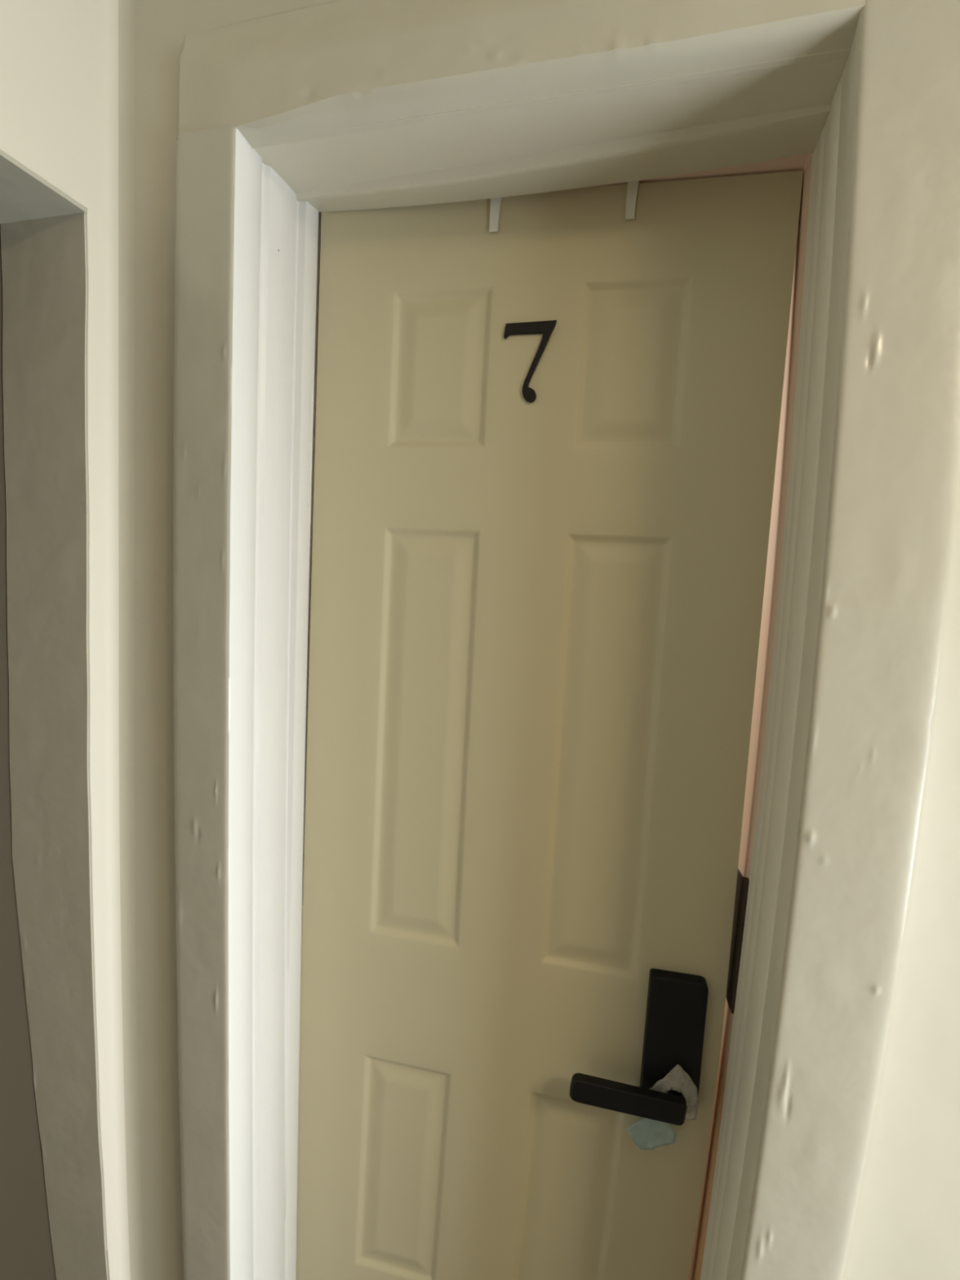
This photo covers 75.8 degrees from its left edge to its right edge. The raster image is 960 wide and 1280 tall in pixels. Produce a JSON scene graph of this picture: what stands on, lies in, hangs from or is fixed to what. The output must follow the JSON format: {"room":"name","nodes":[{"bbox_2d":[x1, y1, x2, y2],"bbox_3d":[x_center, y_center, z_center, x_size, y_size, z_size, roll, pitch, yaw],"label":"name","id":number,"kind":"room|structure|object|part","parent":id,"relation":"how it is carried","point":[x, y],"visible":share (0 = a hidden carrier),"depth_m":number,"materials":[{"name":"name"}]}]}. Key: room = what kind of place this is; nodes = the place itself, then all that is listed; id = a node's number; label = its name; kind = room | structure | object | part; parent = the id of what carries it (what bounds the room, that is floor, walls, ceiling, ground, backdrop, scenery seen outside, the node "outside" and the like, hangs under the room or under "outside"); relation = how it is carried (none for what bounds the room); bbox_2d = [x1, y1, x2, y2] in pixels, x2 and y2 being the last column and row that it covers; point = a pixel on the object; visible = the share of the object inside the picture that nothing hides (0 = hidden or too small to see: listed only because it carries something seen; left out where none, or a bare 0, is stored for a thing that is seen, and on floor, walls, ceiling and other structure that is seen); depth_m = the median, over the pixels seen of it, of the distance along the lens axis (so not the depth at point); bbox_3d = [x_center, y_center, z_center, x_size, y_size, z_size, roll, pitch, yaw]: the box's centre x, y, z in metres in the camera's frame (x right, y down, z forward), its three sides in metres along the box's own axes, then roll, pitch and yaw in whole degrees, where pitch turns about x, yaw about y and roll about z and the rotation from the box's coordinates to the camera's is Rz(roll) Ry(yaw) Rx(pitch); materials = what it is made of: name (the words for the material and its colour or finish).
{"room":"hallway","nodes":[
{"label":"hallway","id":0,"kind":"room"},
{"bbox_2d":[0,0,144,1279],"bbox_3d":[-1.050,0.217,-0.676,0.226,2.500,3.450,4,5,15],"label":"wall","id":1,"kind":"structure","parent":0,"point":[67,67],"depth_m":0.88,"materials":[{"name":"white paint"}]},
{"bbox_2d":[0,228,56,1279],"bbox_3d":[-0.814,0.403,0.568,0.134,1.930,1.040,4,5,15],"label":"door","id":2,"kind":"structure","parent":1,"relation":"in","point":[26,1252],"depth_m":0.95,"materials":[{"name":"brown paint"}]},
{"bbox_2d":[0,149,108,1279],"bbox_3d":[-0.753,0.409,0.509,0.186,1.934,0.957,4,5,15],"label":"trim","id":3,"kind":"structure","parent":1,"relation":"attached to","point":[42,228],"depth_m":0.91,"materials":[{"name":"grey paint"}]},
{"bbox_2d":[133,0,959,1279],"bbox_3d":[0.719,0.186,0.677,2.713,2.500,0.197,4,5,15],"label":"wall","id":4,"kind":"structure","parent":0,"point":[906,1224],"depth_m":0.84,"materials":[{"name":"beige paint"}]},
{"bbox_2d":[173,124,262,1279],"bbox_3d":[-0.390,0.340,0.925,0.130,2.034,0.066,4,5,15],"label":"trim","id":5,"kind":"structure","parent":4,"relation":"attached to","point":[219,174],"depth_m":0.88,"materials":[{"name":"grey paint"}]},
{"bbox_2d":[252,162,321,1279],"bbox_3d":[-0.313,0.312,1.079,0.074,2.070,0.278,4,5,15],"label":"trim","id":6,"kind":"structure","parent":4,"relation":"attached to","point":[291,228],"depth_m":0.98,"materials":[{"name":"white paint"}]},
{"bbox_2d":[176,0,865,148],"bbox_3d":[0.004,-0.708,0.725,0.837,0.144,0.047,4,5,15],"label":"trim","id":7,"kind":"structure","parent":4,"relation":"attached to","point":[317,72],"depth_m":0.72,"materials":[{"name":"beige paint"}]},
{"bbox_2d":[296,170,803,1279],"bbox_3d":[0.033,0.353,0.981,0.710,2.026,0.106,4,5,12],"label":"door","id":8,"kind":"structure","parent":4,"relation":"in","point":[535,626],"depth_m":0.97,"materials":[{"name":"beige paint"}]},
{"bbox_2d":[488,197,501,231],"bbox_3d":[0.027,-0.636,0.931,0.016,0.058,0.043,4,5,12],"label":"hook","id":9,"kind":"object","parent":8,"relation":"attached to","point":[495,208],"visible":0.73,"depth_m":0.91,"materials":[{"name":"white plastic"}]},
{"bbox_2d":[503,320,556,402],"bbox_3d":[0.072,-0.415,0.920,0.078,0.117,0.005,4,5,12],"label":"number","id":10,"kind":"object","parent":8,"relation":"attached to","point":[546,328],"depth_m":0.92,"materials":[{"name":"black metal"}]},
{"bbox_3d":[0.220,0.687,0.924,0.170,0.037,0.016,4,5,12],"label":"lever handle","id":11,"kind":"part","parent":8,"relation":"part of","materials":[{"name":"black metal"}]},
{"bbox_2d":[625,180,639,219],"bbox_3d":[0.219,-0.624,0.891,0.016,0.053,0.043,4,5,12],"label":"hook","id":12,"kind":"object","parent":8,"relation":"attached to","point":[633,186],"visible":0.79,"depth_m":0.87,"materials":[{"name":"white plastic"}]},
{"bbox_2d":[626,1066,697,1150],"bbox_3d":[0.277,0.713,0.934,0.101,0.154,0.016,4,5,12],"label":"plastic film","id":13,"kind":"object","parent":8,"relation":"attached to","point":[646,1133],"visible":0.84,"depth_m":0.94,"materials":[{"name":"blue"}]},
{"bbox_2d":[253,48,851,212],"bbox_3d":[0.091,-0.662,0.875,0.755,0.064,0.310,4,5,15],"label":"trim","id":14,"kind":"structure","parent":4,"relation":"attached to","point":[770,120],"depth_m":0.79,"materials":[{"name":"beige paint"}]},
{"bbox_2d":[688,76,841,1279],"bbox_3d":[0.390,0.366,0.885,0.096,2.070,0.280,4,5,15],"label":"trim","id":15,"kind":"structure","parent":4,"relation":"attached to","point":[782,629],"depth_m":0.81,"materials":[{"name":"white paint"}]},
{"bbox_3d":[0.395,0.457,0.951,0.012,0.227,0.098,4,5,15],"label":"strike plate","id":16,"kind":"part","parent":15,"relation":"part of","materials":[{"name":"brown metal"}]},
{"bbox_2d":[725,0,959,1279],"bbox_3d":[0.389,0.168,0.697,0.169,2.500,0.070,4,5,15],"label":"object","id":17,"kind":"structure","parent":4,"relation":"attached to","point":[889,453],"depth_m":0.65,"materials":[{"name":"grey paint"}]}
]}

